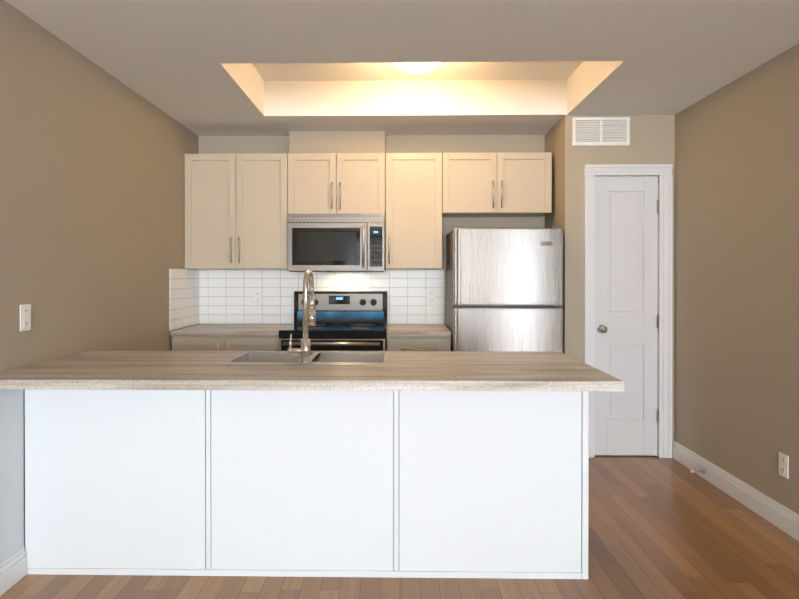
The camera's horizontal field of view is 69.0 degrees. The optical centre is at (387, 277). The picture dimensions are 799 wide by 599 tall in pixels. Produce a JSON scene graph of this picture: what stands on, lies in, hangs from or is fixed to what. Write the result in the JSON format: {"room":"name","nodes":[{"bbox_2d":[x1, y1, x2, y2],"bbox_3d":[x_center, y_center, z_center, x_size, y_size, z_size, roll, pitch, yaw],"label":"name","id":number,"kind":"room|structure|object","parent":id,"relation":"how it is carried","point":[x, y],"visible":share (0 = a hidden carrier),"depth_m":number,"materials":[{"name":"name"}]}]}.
{"room":"kitchen","nodes":[
{"label":"kitchen","id":0,"kind":"room"},
{"bbox_2d":[0,0,198,550],"bbox_3d":[-1.714,0.085,-0.642,0.120,2.465,11.160,0,0,1],"label":"wall","id":1,"kind":"structure","parent":0,"point":[92,206],"depth_m":3.01,"materials":[{"name":"beige paint"}]},
{"bbox_2d":[0,389,23,562],"bbox_3d":[-1.670,0.886,-1.776,0.006,0.872,8.648,0,0,1],"label":"wall","id":2,"kind":"structure","parent":1,"relation":"attached to","point":[11,474],"depth_m":2.47,"materials":[{"name":"grey paint"}]},
{"bbox_2d":[0,547,26,595],"bbox_3d":[-1.662,1.259,-1.775,0.022,0.126,8.646,0,0,1],"label":"baseboard","id":3,"kind":"structure","parent":1,"relation":"attached to","point":[13,569],"depth_m":2.46,"materials":[{"name":"white wood"}]},
{"bbox_2d":[20,304,30,331],"bbox_3d":[-1.594,0.176,2.561,0.008,0.116,0.072,0,0,1],"label":"outlet","id":4,"kind":"object","parent":1,"relation":"attached to","point":[25,317],"visible":1,"depth_m":2.55,"materials":[{"name":"white plastic"}]},
{"bbox_2d":[199,135,544,326],"bbox_3d":[-0.134,0.061,4.852,2.855,2.465,0.120,0,0,1],"label":"wall","id":5,"kind":"structure","parent":0,"point":[399,144],"depth_m":4.78,"materials":[{"name":"beige paint"}]},
{"bbox_2d":[184,153,295,268],"bbox_3d":[-1.136,-0.515,4.640,0.854,0.889,0.328,0,0,1],"label":"upper cabinet","id":6,"kind":"object","parent":5,"relation":"attached to","point":[239,208],"depth_m":4.48,"materials":[{"name":"beige wood"}]},
{"bbox_2d":[169,269,443,330],"bbox_3d":[-0.552,0.158,4.481,2.029,0.450,0.633,0,0,1],"label":"tile backsplash","id":7,"kind":"structure","parent":5,"relation":"attached to","point":[210,296],"depth_m":4.79,"materials":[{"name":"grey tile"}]},
{"bbox_2d":[253,290,261,303],"bbox_3d":[-1.068,0.158,4.791,0.072,0.116,0.008,0,0,1],"label":"outlet","id":8,"kind":"object","parent":7,"relation":"attached to","point":[257,296],"visible":1,"depth_m":4.79,"materials":[{"name":"white plastic"}]},
{"bbox_2d":[427,290,435,303],"bbox_3d":[0.364,0.159,4.767,0.072,0.116,0.008,0,0,1],"label":"outlet","id":9,"kind":"object","parent":7,"relation":"attached to","point":[431,296],"visible":1,"depth_m":4.76,"materials":[{"name":"white plastic"}]},
{"bbox_2d":[289,131,384,153],"bbox_3d":[-0.399,-1.066,4.711,0.765,0.207,0.158,0,0,1],"label":"chase","id":10,"kind":"object","parent":5,"relation":"attached to","point":[336,142],"visible":0.64,"depth_m":4.63,"materials":[{"name":"beige paint"}]},
{"bbox_2d":[296,153,387,215],"bbox_3d":[-0.388,-0.725,4.626,0.751,0.469,0.328,0,0,1],"label":"upper cabinet","id":11,"kind":"object","parent":5,"relation":"attached to","point":[326,183],"depth_m":4.47,"materials":[{"name":"beige wood"}]},
{"bbox_2d":[287,214,385,271],"bbox_3d":[-0.389,-0.266,4.589,0.745,0.439,0.407,0,0,1],"label":"over-the-range microwave","id":12,"kind":"object","parent":11,"relation":"attached to","point":[336,242],"visible":1,"depth_m":4.43,"materials":[{"name":"silver metal"}]},
{"bbox_2d":[385,153,451,268],"bbox_3d":[0.207,-0.515,4.617,0.546,0.889,0.328,0,0,1],"label":"upper cabinet","id":13,"kind":"object","parent":5,"relation":"attached to","point":[419,184],"depth_m":4.46,"materials":[{"name":"beige wood"}]},
{"bbox_2d":[452,152,551,216],"bbox_3d":[0.843,-0.729,4.606,0.834,0.461,0.328,0,0,1],"label":"upper cabinet","id":14,"kind":"object","parent":5,"relation":"attached to","point":[483,184],"depth_m":4.45,"materials":[{"name":"beige wood"}]},
{"bbox_2d":[0,455,798,598],"bbox_3d":[0.165,1.367,-0.668,3.878,0.100,11.160,0,0,1],"label":"floor","id":15,"kind":"structure","parent":0,"point":[665,528],"depth_m":2.58,"materials":[{"name":"brown wood"}]},
{"bbox_2d":[25,392,127,574],"bbox_3d":[-1.363,0.867,2.828,0.448,0.870,0.567,0,0,1],"label":"panel","id":16,"kind":"object","parent":15,"relation":"on","point":[76,443],"depth_m":2.55,"materials":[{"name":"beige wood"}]},
{"bbox_2d":[0,364,623,391],"bbox_3d":[-0.348,0.413,2.417,2.504,0.038,0.376,0,0,1],"label":"countertop","id":17,"kind":"structure","parent":16,"relation":"on","point":[36,377],"depth_m":2.32,"materials":[{"name":"beige laminate"}]},
{"bbox_2d":[40,351,583,363],"bbox_3d":[-0.341,0.411,2.849,2.504,0.038,0.488,0,0,1],"label":"countertop","id":18,"kind":"structure","parent":16,"relation":"on","point":[94,357],"depth_m":2.82,"materials":[{"name":"beige laminate"}]},
{"bbox_2d":[228,352,315,363],"bbox_3d":[-0.555,0.479,2.857,0.344,0.180,0.345,0,0,1],"label":"sink","id":19,"kind":"object","parent":18,"relation":"in","point":[245,357],"depth_m":3.03,"materials":[{"name":"silver metal"}]},
{"bbox_2d":[284,268,315,363],"bbox_3d":[-0.396,0.172,2.730,0.113,0.435,0.241,0,0,1],"label":"faucet","id":20,"kind":"object","parent":18,"relation":"on","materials":[{"name":"silver metal"}]},
{"bbox_2d":[312,352,387,363],"bbox_3d":[-0.185,0.479,2.851,0.344,0.180,0.345,0,0,1],"label":"sink","id":21,"kind":"object","parent":18,"relation":"in","point":[321,357],"depth_m":3.02,"materials":[{"name":"silver metal"}]},
{"bbox_2d":[128,392,215,575],"bbox_3d":[-0.998,0.867,2.822,0.498,0.870,0.567,0,0,1],"label":"panel","id":22,"kind":"object","parent":15,"relation":"on","point":[172,435],"depth_m":2.54,"materials":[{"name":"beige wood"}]},
{"bbox_2d":[171,324,290,350],"bbox_3d":[-1.162,0.840,4.482,0.789,0.910,0.634,0,0,1],"label":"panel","id":23,"kind":"object","parent":15,"relation":"on","point":[231,337],"visible":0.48,"depth_m":4.20,"materials":[{"name":"laminate"}]},
{"bbox_2d":[216,392,315,576],"bbox_3d":[-0.588,0.867,2.815,0.538,0.870,0.567,0,0,1],"label":"panel","id":24,"kind":"object","parent":15,"relation":"on","point":[303,461],"depth_m":2.53,"materials":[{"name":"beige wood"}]},
{"bbox_2d":[279,291,386,350],"bbox_3d":[-0.384,0.704,4.412,0.760,1.183,0.740,0,0,1],"label":"range","id":25,"kind":"object","parent":15,"relation":"on","point":[351,320],"visible":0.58,"depth_m":4.68,"materials":[{"name":"black metal"}]},
{"bbox_2d":[316,392,407,577],"bbox_3d":[-0.174,0.867,2.808,0.508,0.870,0.567,0,0,1],"label":"panel","id":26,"kind":"object","parent":15,"relation":"on","point":[362,437],"depth_m":2.53,"materials":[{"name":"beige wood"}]},
{"bbox_2d":[387,324,450,350],"bbox_3d":[0.232,0.840,4.458,0.462,0.910,0.634,0,0,1],"label":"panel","id":27,"kind":"object","parent":15,"relation":"on","point":[418,337],"visible":0.33,"depth_m":4.18,"materials":[{"name":"laminate"}]},
{"bbox_2d":[408,392,503,578],"bbox_3d":[0.231,0.867,2.801,0.518,0.870,0.567,0,0,1],"label":"panel","id":28,"kind":"object","parent":15,"relation":"on","point":[456,439],"depth_m":2.52,"materials":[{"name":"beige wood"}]},
{"bbox_2d":[446,226,562,352],"bbox_3d":[0.861,0.466,4.419,0.773,1.659,0.672,0,0,1],"label":"fridge","id":29,"kind":"object","parent":15,"relation":"on","point":[504,289],"visible":0.62,"depth_m":4.11,"materials":[{"name":"grey metal"}]},
{"bbox_2d":[504,392,588,578],"bbox_3d":[0.628,0.867,2.795,0.492,0.870,0.567,0,0,1],"label":"panel","id":30,"kind":"object","parent":15,"relation":"on","point":[546,434],"depth_m":2.51,"materials":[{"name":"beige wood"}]},
{"bbox_2d":[5,0,798,135],"bbox_3d":[0.165,-1.415,-0.680,3.878,0.535,11.160,0,0,1],"label":"ceiling","id":31,"kind":"structure","parent":0,"point":[285,67],"depth_m":3.04,"materials":[{"name":"paint"}]},
{"bbox_2d":[394,62,440,72],"bbox_3d":[0.191,-1.359,3.660,0.350,0.112,0.350,0,0,1],"label":"flush-mount dome light","id":32,"kind":"object","parent":31,"relation":"attached to","point":[416,67],"visible":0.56,"depth_m":3.63,"materials":[{"name":"white glass"}]},
{"bbox_2d":[545,115,674,445],"bbox_3d":[1.680,0.062,4.545,0.783,2.465,0.720,0,0,1],"label":"wall","id":33,"kind":"structure","parent":0,"point":[652,139],"depth_m":4.19,"materials":[{"name":"beige paint"}]},
{"bbox_2d":[572,117,629,145],"bbox_3d":[1.538,-1.051,4.175,0.409,0.204,0.011,0,0,1],"label":"air vent","id":34,"kind":"object","parent":33,"relation":"in","point":[600,131],"visible":1,"depth_m":4.17,"materials":[{"name":"white metal"}]},
{"bbox_2d":[595,176,658,455],"bbox_3d":[1.726,0.277,4.187,0.460,2.022,0.102,0,0,1],"label":"closet door","id":35,"kind":"structure","parent":33,"relation":"in","point":[626,279],"depth_m":4.20,"materials":[{"name":"white wood"}]},
{"bbox_2d":[584,164,672,457],"bbox_3d":[1.732,0.242,4.229,0.625,2.108,0.132,0,0,1],"label":"door frame","id":36,"kind":"structure","parent":33,"relation":"attached to","point":[663,172],"depth_m":4.17,"materials":[{"name":"white wood"}]},
{"bbox_2d":[674,44,798,514],"bbox_3d":[2.044,0.085,-0.705,0.120,2.465,11.160,0,0,1],"label":"wall","id":37,"kind":"structure","parent":0,"point":[736,301],"depth_m":3.35,"materials":[{"name":"beige paint"}]},
{"bbox_2d":[690,470,704,472],"bbox_3d":[1.999,1.248,3.741,0.083,0.024,0.024,0,0,1],"label":"door stop","id":38,"kind":"object","parent":37,"relation":"attached to","point":[693,471],"visible":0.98,"depth_m":3.74,"materials":[{"name":"silver metal"}]},
{"bbox_2d":[672,440,798,541],"bbox_3d":[2.023,1.242,2.127,0.016,0.126,4.113,0,0,1],"label":"baseboard","id":39,"kind":"structure","parent":37,"relation":"attached to","point":[769,509],"depth_m":3.34,"materials":[{"name":"white wood"}]},
{"bbox_2d":[779,452,788,478],"bbox_3d":[2.039,0.965,2.990,0.008,0.116,0.072,0,0,1],"label":"outlet","id":40,"kind":"object","parent":37,"relation":"attached to","point":[783,465],"visible":1,"depth_m":2.98,"materials":[{"name":"white plastic"}]}
]}

